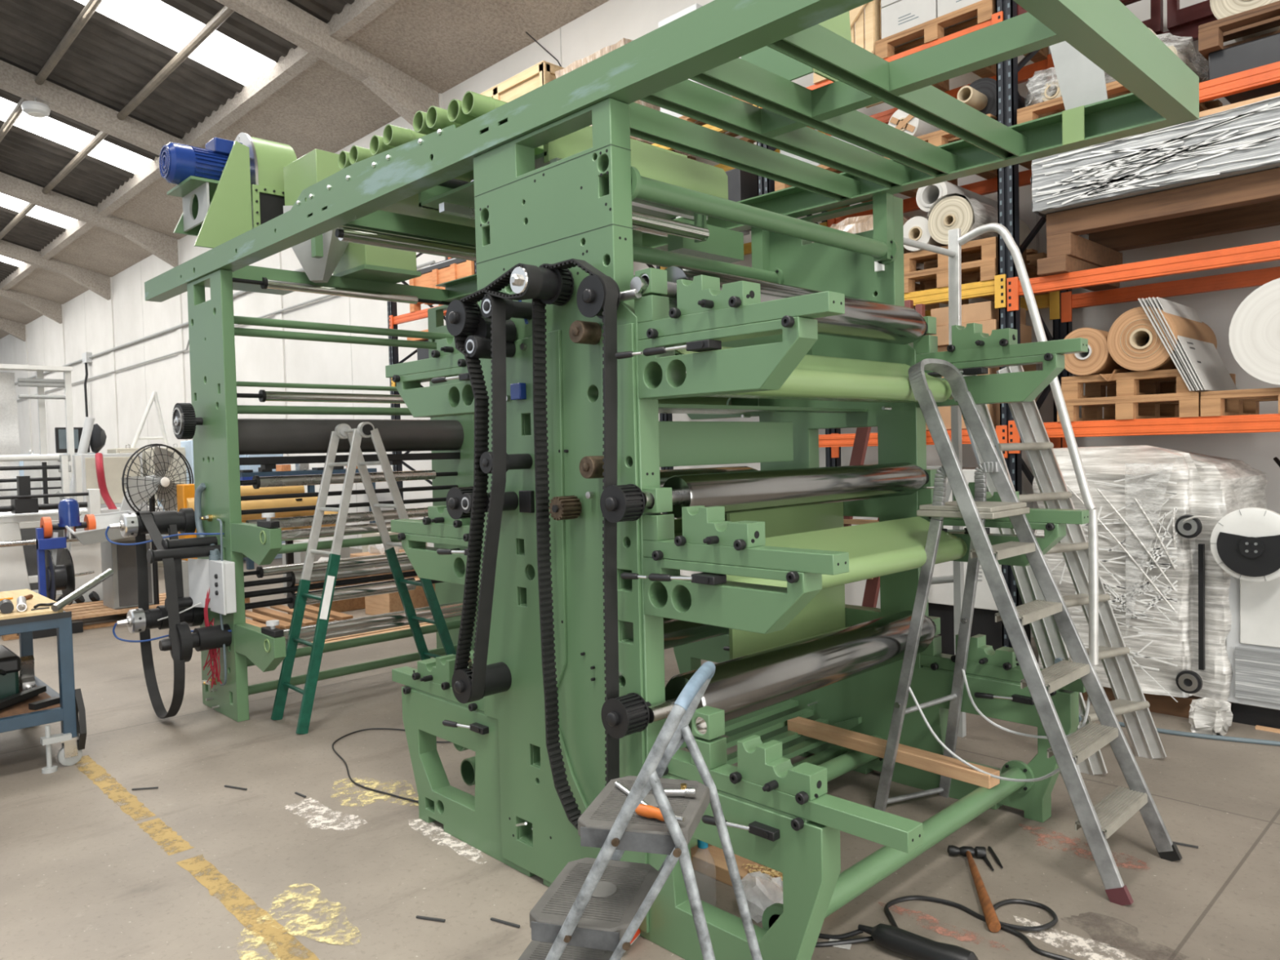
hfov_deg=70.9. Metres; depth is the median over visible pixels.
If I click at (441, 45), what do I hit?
ceiling
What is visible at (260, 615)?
pallet
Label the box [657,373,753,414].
tray
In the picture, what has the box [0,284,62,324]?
beam
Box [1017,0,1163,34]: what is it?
stillage
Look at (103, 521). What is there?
tray
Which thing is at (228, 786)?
cable tie
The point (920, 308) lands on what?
batten
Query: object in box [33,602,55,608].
file
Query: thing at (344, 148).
trim
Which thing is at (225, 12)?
beam
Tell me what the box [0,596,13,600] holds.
wooden rule
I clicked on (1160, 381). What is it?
pallet
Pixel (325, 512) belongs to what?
roll
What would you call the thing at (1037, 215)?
trim
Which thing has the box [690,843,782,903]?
box
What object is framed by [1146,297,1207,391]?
board
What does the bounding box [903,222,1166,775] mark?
ladder
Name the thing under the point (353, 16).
beam
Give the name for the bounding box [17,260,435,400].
cable tray
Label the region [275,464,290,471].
box
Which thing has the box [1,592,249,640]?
pallet
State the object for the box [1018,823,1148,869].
paint stain
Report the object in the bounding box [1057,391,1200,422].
pallet
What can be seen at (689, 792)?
socket
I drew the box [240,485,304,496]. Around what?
roll
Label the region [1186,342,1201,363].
print
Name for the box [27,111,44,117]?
diffuser
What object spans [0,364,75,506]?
frame
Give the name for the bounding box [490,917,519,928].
cable tie
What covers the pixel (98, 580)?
bar
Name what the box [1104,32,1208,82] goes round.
bundle
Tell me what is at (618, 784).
bar
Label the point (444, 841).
paint stain
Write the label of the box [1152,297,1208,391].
board
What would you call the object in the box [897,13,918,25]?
print
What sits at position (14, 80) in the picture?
beam
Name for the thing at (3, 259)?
window
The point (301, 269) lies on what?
conduit pipe
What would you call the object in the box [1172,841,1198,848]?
cable tie
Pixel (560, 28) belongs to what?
trim
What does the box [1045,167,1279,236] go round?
timber
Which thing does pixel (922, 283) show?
pallet
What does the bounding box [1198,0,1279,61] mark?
pallet
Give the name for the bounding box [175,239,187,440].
trim
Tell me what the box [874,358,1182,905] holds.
step ladder
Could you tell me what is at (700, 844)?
water bottle
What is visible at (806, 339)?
unit
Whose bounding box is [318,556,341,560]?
rag
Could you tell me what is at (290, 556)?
stand
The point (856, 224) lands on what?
wrapped bundle
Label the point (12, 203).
window
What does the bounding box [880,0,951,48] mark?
carton
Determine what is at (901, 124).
tape
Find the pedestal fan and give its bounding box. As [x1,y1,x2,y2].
[120,443,193,604]
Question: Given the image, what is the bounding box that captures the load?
[555,37,691,155]
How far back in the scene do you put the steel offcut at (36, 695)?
4.80 m
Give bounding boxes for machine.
[0,475,102,604]
[57,489,154,609]
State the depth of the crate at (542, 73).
9.65 m
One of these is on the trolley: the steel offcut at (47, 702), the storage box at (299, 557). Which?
the steel offcut at (47, 702)
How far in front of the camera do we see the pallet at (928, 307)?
7.28 m
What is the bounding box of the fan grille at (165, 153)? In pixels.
[159,145,170,177]
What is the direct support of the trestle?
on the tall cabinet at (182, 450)
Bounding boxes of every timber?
[406,329,428,341]
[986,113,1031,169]
[1036,254,1119,291]
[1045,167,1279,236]
[1046,232,1122,267]
[1088,199,1279,251]
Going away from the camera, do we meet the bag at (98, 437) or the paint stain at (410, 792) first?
the paint stain at (410, 792)
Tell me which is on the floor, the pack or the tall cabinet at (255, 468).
the tall cabinet at (255, 468)
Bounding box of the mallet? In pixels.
[0,599,13,613]
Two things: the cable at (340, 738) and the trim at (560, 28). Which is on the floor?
the cable at (340, 738)
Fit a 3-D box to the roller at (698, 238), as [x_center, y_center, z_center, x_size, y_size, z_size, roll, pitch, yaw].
[-0.095,-1.214,4.169,1.540,0.345,0.980,-3,3,-44]
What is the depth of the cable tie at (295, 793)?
4.25 m
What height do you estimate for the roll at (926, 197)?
0.236 m
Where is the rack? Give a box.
[386,0,1279,647]
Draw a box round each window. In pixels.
[0,192,77,228]
[0,254,23,266]
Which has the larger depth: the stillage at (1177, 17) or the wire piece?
the stillage at (1177, 17)
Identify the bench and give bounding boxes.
[240,468,377,569]
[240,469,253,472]
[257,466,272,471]
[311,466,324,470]
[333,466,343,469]
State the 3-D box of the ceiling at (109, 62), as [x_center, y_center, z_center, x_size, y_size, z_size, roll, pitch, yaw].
[-20.182,-7.728,17.953,14.800,3.750,70.000,-3,3,-44]
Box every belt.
[135,510,185,718]
[167,524,184,621]
[453,262,542,703]
[532,258,619,830]
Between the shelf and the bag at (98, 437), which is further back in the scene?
the bag at (98, 437)
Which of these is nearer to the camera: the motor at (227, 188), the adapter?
the adapter
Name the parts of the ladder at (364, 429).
leg, leg, rail, rail, rail, rail, leg, leg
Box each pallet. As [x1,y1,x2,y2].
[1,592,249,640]
[244,604,353,629]
[409,302,445,315]
[630,137,695,159]
[679,96,814,144]
[774,164,918,211]
[875,0,1048,92]
[884,115,1031,185]
[903,236,1046,280]
[903,257,1048,304]
[913,287,939,310]
[915,268,924,288]
[1017,80,1222,124]
[1032,444,1268,718]
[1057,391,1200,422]
[1061,368,1235,399]
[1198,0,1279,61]
[1200,387,1279,416]
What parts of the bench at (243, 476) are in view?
leg, leg, leg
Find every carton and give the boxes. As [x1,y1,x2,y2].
[417,340,428,359]
[623,928,639,953]
[880,0,901,8]
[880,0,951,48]
[925,346,1036,431]
[930,301,1026,326]
[930,319,1031,346]
[937,0,982,26]
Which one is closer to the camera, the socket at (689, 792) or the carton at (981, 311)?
the socket at (689, 792)
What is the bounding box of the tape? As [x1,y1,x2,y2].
[889,114,915,132]
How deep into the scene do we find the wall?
15.23 m
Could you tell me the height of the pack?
0.375 m
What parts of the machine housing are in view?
support leg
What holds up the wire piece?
on the trolley
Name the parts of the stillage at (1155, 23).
frame, frame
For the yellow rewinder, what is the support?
on the floor
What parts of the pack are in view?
panel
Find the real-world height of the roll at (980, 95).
0.330 m
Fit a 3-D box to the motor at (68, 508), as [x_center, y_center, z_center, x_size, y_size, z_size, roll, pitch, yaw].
[-5.450,0.761,8.591,0.420,1.162,0.200,-3,3,-44]
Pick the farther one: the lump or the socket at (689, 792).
the lump
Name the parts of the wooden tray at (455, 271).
post, post, post, post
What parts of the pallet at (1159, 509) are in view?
rack rail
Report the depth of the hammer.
3.19 m
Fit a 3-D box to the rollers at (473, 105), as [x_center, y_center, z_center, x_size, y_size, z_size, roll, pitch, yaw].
[-0.794,-1.544,4.623,1.160,0.268,1.750,-3,3,-44]
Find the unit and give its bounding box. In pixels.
[385,97,1088,959]
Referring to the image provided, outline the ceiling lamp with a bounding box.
[21,97,50,117]
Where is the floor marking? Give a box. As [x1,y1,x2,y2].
[75,755,319,959]
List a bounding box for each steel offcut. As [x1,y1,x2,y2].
[0,685,46,708]
[0,694,38,710]
[28,696,59,710]
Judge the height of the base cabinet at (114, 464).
0.740 m
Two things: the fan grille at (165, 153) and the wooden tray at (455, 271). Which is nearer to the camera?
the fan grille at (165, 153)
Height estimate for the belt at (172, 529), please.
0.600 m
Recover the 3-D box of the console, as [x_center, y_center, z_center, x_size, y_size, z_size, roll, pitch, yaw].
[-7.232,0.867,12.303,0.940,0.980,1.300,-3,3,-44]
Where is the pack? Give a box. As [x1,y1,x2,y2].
[1030,92,1279,235]
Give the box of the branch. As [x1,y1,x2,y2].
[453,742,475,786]
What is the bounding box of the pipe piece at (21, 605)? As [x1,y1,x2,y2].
[16,595,26,611]
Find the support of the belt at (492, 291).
on the unit
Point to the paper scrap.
(843, 946)
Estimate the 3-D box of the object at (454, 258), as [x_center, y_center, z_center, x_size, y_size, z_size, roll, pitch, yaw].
[-2.119,-2.661,10.820,0.080,0.060,1.810,-3,3,-44]
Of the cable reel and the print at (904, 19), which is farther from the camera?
the cable reel
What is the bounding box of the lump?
[1188,697,1232,735]
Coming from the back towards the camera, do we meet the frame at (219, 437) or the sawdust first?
the frame at (219, 437)
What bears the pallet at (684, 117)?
on the rack
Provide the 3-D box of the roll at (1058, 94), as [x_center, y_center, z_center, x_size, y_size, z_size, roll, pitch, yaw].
[2.958,-2.512,6.071,0.892,0.140,0.140,-3,3,-44]
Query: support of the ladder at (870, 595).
on the floor
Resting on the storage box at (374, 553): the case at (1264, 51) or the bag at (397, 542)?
the bag at (397, 542)
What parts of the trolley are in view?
leg, brown handle, frame, leg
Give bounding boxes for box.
[157,483,236,688]
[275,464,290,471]
[281,538,350,595]
[294,575,368,612]
[295,463,309,471]
[350,548,414,583]
[361,531,427,552]
[364,577,435,615]
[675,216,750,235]
[724,168,774,231]
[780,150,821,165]
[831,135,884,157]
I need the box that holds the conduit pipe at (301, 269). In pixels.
[14,267,304,384]
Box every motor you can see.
[40,498,96,565]
[159,132,297,295]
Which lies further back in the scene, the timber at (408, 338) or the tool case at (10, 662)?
the timber at (408, 338)
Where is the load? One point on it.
(604, 51)
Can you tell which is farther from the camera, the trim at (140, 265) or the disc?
the trim at (140, 265)
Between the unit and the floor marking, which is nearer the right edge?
the unit
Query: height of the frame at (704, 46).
0.309 m
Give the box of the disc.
[1209,457,1279,582]
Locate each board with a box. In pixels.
[1137,297,1192,391]
[1142,297,1203,391]
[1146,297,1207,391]
[1148,297,1204,391]
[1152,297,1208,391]
[1156,297,1237,391]
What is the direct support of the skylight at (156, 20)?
attached to the ceiling at (109, 62)
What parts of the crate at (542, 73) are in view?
panel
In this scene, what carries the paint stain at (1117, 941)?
on the floor
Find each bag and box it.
[89,422,106,453]
[368,542,399,553]
[742,871,782,923]
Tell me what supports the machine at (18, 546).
on the floor
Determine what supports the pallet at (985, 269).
on the rack
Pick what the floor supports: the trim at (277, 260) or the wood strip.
the wood strip
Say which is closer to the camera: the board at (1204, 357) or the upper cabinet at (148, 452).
the board at (1204, 357)
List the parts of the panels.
plate, plate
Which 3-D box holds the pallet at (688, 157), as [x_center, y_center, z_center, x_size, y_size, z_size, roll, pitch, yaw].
[-0.098,-3.207,9.195,0.950,0.144,0.950,-3,3,-44]
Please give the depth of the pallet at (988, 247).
6.47 m
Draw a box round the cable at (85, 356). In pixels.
[81,351,92,417]
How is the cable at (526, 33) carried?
hanging from the ceiling at (441, 45)
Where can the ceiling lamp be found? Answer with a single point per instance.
(34, 108)
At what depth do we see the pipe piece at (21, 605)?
4.75 m
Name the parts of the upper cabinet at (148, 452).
door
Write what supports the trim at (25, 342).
attached to the wall
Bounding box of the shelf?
[0,676,60,718]
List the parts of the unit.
lever rod, lever rod, lever rod, lever, lever, lever, plate, frame, lever rod, lever rod, bearing seat, bearing seat, lever rod, lever rod, lever, bearing seat, lever, cross panel, cross panel, lever rod, cross panel, lever, cross panel, frame, bearing seat, bearing seat, bearing seat, lever rod, lever, lever, lever rod, lever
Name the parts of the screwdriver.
handle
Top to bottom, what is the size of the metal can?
0.220 m
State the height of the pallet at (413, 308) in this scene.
0.144 m
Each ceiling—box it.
[0,0,355,282]
[0,0,608,338]
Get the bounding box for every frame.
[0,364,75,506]
[0,453,83,549]
[105,269,479,722]
[144,0,1199,302]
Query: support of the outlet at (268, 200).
attached to the motor at (227, 188)
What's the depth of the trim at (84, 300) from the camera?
27.77 m
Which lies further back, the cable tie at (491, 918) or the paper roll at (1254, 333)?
the paper roll at (1254, 333)
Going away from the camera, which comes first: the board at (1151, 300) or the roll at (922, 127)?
the board at (1151, 300)
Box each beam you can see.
[0,0,399,290]
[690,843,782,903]
[787,716,999,788]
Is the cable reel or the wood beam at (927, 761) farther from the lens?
the cable reel
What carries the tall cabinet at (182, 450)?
on the floor
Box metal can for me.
[18,655,35,692]
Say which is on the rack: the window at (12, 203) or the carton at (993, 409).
the carton at (993, 409)
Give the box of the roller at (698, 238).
[418,127,743,262]
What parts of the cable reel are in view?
post, arm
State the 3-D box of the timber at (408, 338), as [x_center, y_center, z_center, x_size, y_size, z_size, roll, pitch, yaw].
[-2.159,-1.843,11.355,0.900,0.110,1.500,-3,3,-44]
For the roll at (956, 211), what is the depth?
6.27 m
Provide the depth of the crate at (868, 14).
6.71 m
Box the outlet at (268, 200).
[251,184,284,228]
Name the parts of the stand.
post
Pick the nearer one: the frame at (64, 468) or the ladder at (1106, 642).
the ladder at (1106, 642)
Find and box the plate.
[1048,40,1107,110]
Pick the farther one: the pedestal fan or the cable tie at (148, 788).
the pedestal fan
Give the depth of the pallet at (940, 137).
6.38 m
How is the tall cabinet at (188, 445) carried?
on the floor
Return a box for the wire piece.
[31,607,49,610]
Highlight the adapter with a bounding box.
[663,782,695,798]
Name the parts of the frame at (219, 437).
post, bearing arm, bearing arm, clamp knob, clamp knob, post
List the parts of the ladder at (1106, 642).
rail post, leg, hand rail, rail, rail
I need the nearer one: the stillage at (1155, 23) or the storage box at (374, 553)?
the stillage at (1155, 23)
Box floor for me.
[0,540,1279,959]
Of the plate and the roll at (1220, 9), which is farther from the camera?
the roll at (1220, 9)
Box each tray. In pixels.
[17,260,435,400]
[72,511,128,545]
[408,259,474,289]
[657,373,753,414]
[675,346,951,402]
[690,516,967,597]
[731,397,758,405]
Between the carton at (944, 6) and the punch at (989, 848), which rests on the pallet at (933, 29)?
the carton at (944, 6)
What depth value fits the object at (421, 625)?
7.80 m
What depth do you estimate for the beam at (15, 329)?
33.55 m
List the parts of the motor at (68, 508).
motor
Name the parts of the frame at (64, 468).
post, post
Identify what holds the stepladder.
on the floor
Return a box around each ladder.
[271,422,456,734]
[843,426,879,608]
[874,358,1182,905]
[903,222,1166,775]
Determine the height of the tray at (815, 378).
0.183 m
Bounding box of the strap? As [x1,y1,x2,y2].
[75,688,86,750]
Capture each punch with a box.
[982,856,994,871]
[987,845,1003,868]
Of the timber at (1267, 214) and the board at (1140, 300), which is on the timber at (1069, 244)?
the timber at (1267, 214)
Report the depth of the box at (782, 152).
7.21 m
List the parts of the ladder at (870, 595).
rail, rail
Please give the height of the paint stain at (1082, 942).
0.001 m
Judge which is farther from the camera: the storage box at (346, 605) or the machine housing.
the storage box at (346, 605)
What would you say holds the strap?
hanging from the trolley
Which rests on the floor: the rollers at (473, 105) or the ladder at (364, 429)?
the ladder at (364, 429)
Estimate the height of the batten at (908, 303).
2.620 m
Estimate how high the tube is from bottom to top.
2.277 m
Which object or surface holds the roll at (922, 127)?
on the pallet at (940, 137)
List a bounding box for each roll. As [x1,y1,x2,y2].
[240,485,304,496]
[240,496,317,521]
[241,511,337,530]
[888,109,941,137]
[903,216,972,255]
[915,181,997,212]
[927,193,1030,253]
[956,77,1032,116]
[1040,80,1065,110]
[1062,327,1137,381]
[1106,306,1217,371]
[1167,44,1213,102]
[1209,0,1279,41]
[1228,278,1279,385]
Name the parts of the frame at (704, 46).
rail, splice plate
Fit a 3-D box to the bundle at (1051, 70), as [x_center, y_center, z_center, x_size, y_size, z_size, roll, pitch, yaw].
[2.845,-2.557,6.049,0.740,0.271,0.304,-3,3,-44]
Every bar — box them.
[50,568,114,611]
[614,781,648,804]
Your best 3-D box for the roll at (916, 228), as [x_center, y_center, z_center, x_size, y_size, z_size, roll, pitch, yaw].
[2.319,-1.791,6.790,0.962,0.244,0.244,-3,3,-44]
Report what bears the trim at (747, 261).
attached to the wall
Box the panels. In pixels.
[741,11,851,82]
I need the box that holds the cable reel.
[32,527,94,639]
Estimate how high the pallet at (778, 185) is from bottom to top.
0.144 m
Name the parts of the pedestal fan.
fan blade, post, fan blade, fan blade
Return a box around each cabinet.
[18,449,102,504]
[72,453,142,508]
[106,443,186,567]
[142,450,168,538]
[180,438,194,484]
[239,453,284,560]
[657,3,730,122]
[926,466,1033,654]
[1226,574,1279,728]
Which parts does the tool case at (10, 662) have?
handle, lid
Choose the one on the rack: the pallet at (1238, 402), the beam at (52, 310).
the pallet at (1238, 402)
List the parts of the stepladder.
edge trim, edge trim, rail, leg, leg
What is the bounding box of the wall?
[0,0,1279,637]
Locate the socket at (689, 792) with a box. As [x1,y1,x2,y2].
[684,787,695,798]
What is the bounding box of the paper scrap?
[829,938,851,949]
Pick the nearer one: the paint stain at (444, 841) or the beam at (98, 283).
the paint stain at (444, 841)
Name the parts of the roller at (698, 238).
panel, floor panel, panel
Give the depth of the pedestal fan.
9.15 m
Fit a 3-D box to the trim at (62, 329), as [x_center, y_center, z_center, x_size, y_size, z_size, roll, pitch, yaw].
[-19.096,-2.383,29.893,0.035,6.850,0.320,-3,3,-44]
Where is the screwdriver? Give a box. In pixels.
[635,804,684,822]
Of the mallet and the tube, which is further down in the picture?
the mallet
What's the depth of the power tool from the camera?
2.82 m
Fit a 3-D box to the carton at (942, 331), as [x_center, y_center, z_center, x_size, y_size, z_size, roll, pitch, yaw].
[2.437,-1.033,6.473,0.600,0.138,0.520,-3,3,-44]
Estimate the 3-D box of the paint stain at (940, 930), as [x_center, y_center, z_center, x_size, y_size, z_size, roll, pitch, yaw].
[0.989,1.474,2.968,0.090,0.001,0.461,-3,3,-44]
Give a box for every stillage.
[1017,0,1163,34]
[1167,0,1214,31]
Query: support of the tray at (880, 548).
on the unit
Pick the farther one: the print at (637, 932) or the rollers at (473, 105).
the rollers at (473, 105)
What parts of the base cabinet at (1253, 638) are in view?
panel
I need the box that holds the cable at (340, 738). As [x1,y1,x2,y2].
[331,728,451,803]
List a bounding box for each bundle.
[830,214,931,267]
[1025,66,1057,106]
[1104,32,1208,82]
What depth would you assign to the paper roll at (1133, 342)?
5.45 m
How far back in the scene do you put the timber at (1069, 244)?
5.83 m
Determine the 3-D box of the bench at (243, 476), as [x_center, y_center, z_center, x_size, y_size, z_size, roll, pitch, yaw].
[-5.279,0.551,13.981,2.100,1.400,1.020,-3,3,-44]
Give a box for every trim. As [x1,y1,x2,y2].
[0,0,102,142]
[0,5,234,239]
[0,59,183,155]
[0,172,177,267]
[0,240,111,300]
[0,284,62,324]
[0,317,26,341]
[24,324,32,453]
[42,318,48,445]
[60,304,66,453]
[84,299,91,450]
[108,276,119,448]
[140,265,148,444]
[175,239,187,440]
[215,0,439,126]
[272,251,288,464]
[343,147,358,548]
[432,93,445,325]
[560,27,562,66]
[734,56,759,471]
[1035,80,1040,415]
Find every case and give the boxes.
[0,644,21,699]
[1208,32,1279,103]
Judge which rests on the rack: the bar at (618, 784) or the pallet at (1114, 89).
the pallet at (1114, 89)
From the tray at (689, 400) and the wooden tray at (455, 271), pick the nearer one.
the tray at (689, 400)
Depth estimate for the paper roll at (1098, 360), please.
5.66 m
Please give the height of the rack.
5.000 m
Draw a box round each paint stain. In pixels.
[236,928,279,959]
[256,883,361,944]
[284,797,368,831]
[331,777,418,806]
[408,818,487,863]
[878,902,1008,951]
[1013,915,1137,959]
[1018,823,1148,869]
[1067,911,1179,959]
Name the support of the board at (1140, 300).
on the pallet at (1179, 404)
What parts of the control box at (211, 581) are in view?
lid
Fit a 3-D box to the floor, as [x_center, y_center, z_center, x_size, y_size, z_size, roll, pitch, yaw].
[-21.099,1.630,17.155,21.600,0.200,70.000,-3,3,-44]
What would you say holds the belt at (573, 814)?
hanging from the unit
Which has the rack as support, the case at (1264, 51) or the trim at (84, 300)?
the case at (1264, 51)
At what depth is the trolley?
4.72 m
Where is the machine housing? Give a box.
[283,148,421,283]
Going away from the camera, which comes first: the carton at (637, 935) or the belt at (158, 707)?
the carton at (637, 935)
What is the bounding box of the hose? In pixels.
[1118,721,1279,746]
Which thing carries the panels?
on the frame at (704, 46)
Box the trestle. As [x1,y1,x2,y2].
[130,391,168,448]
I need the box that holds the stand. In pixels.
[284,497,302,613]
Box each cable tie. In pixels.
[131,786,158,790]
[224,785,247,790]
[294,791,306,797]
[416,915,445,921]
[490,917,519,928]
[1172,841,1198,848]
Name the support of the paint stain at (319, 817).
on the floor
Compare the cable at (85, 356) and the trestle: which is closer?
the trestle
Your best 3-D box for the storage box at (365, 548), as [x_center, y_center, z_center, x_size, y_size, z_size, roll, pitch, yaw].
[-2.948,0.952,10.824,0.600,0.700,0.500,-3,3,-44]
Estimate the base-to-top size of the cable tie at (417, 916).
0.007 m
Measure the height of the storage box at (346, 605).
0.380 m
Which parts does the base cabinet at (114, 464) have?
door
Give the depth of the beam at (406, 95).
12.10 m
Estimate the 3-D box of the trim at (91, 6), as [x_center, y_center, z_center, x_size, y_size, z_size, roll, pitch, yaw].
[-16.534,-6.531,21.523,0.120,0.114,70.000,-3,3,-44]
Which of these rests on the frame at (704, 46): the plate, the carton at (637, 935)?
the plate
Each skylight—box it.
[0,97,152,173]
[75,0,275,85]
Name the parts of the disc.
plate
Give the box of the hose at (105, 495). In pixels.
[94,453,117,509]
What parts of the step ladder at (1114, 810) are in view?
rail, rail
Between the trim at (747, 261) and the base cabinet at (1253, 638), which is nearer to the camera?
the base cabinet at (1253, 638)
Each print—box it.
[630,928,639,944]
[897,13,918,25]
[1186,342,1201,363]
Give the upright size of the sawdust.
0.022 m
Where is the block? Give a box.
[674,514,726,537]
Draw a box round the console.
[85,505,163,513]
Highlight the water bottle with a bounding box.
[697,839,707,848]
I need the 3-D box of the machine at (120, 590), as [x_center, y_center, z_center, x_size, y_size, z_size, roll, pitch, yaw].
[-5.174,0.664,8.853,0.912,1.320,1.109,-3,3,-44]
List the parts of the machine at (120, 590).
plate, door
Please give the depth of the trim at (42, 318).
31.92 m
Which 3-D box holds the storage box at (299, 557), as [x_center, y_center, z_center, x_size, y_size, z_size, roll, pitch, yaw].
[-3.798,1.032,10.555,0.600,0.600,0.500,-3,3,-44]
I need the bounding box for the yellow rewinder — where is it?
[176,484,197,596]
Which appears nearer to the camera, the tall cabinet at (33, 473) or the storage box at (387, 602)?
the storage box at (387, 602)
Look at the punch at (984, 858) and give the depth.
3.38 m
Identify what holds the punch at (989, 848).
on the floor
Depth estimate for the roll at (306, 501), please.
8.65 m
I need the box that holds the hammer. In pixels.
[946,844,1000,932]
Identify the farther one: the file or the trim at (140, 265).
the trim at (140, 265)
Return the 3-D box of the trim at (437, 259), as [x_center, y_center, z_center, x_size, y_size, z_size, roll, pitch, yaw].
[-2.933,-2.211,13.320,0.035,6.850,0.320,-3,3,-44]
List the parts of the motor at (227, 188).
motor plate, motor, plate, frame, scroll casing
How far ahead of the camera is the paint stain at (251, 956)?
2.94 m
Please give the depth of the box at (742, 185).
7.71 m
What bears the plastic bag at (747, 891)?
on the floor
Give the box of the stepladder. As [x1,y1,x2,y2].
[517,661,762,959]
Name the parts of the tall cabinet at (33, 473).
door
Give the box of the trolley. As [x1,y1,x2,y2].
[0,588,82,773]
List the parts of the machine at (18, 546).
plate, rail, rail, panel, rail, rail, arm, chain, plate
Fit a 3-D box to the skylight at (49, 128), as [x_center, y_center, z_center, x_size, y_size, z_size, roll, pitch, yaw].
[-14.981,-7.687,12.619,14.800,3.720,1.200,-3,3,-44]
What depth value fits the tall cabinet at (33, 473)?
13.61 m
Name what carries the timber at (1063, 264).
on the rack
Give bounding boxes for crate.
[480,60,564,102]
[813,0,895,107]
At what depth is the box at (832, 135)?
6.87 m
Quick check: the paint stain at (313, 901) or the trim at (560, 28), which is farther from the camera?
the trim at (560, 28)
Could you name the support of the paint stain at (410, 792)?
on the floor
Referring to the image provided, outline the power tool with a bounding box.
[815,895,1074,959]
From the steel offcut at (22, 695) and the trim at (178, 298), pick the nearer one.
the steel offcut at (22, 695)
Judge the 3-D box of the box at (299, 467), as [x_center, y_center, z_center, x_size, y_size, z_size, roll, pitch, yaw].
[-5.138,-0.208,13.670,0.150,0.129,0.150,-3,3,-44]
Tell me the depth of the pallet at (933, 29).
6.41 m
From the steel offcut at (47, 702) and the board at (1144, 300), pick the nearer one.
the steel offcut at (47, 702)
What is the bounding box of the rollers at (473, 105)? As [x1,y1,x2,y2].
[337,90,687,248]
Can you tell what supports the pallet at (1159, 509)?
on the floor
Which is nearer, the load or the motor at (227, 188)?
the motor at (227, 188)
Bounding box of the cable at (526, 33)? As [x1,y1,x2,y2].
[525,31,561,66]
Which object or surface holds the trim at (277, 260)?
attached to the wall
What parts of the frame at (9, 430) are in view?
rail, post, post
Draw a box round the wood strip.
[1255,724,1279,733]
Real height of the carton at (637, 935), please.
0.190 m
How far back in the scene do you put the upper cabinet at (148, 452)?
12.59 m
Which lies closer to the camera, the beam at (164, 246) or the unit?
the unit
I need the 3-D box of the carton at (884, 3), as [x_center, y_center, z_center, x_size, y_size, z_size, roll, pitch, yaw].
[2.162,-3.599,6.687,0.682,0.228,0.430,-3,3,-44]
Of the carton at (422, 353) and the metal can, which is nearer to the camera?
the metal can
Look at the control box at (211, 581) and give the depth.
5.51 m
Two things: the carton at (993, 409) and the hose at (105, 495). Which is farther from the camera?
the hose at (105, 495)
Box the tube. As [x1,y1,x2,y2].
[69,417,94,498]
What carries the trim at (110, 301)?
attached to the wall
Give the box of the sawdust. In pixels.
[742,863,782,884]
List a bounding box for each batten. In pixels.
[904,299,913,308]
[915,303,924,316]

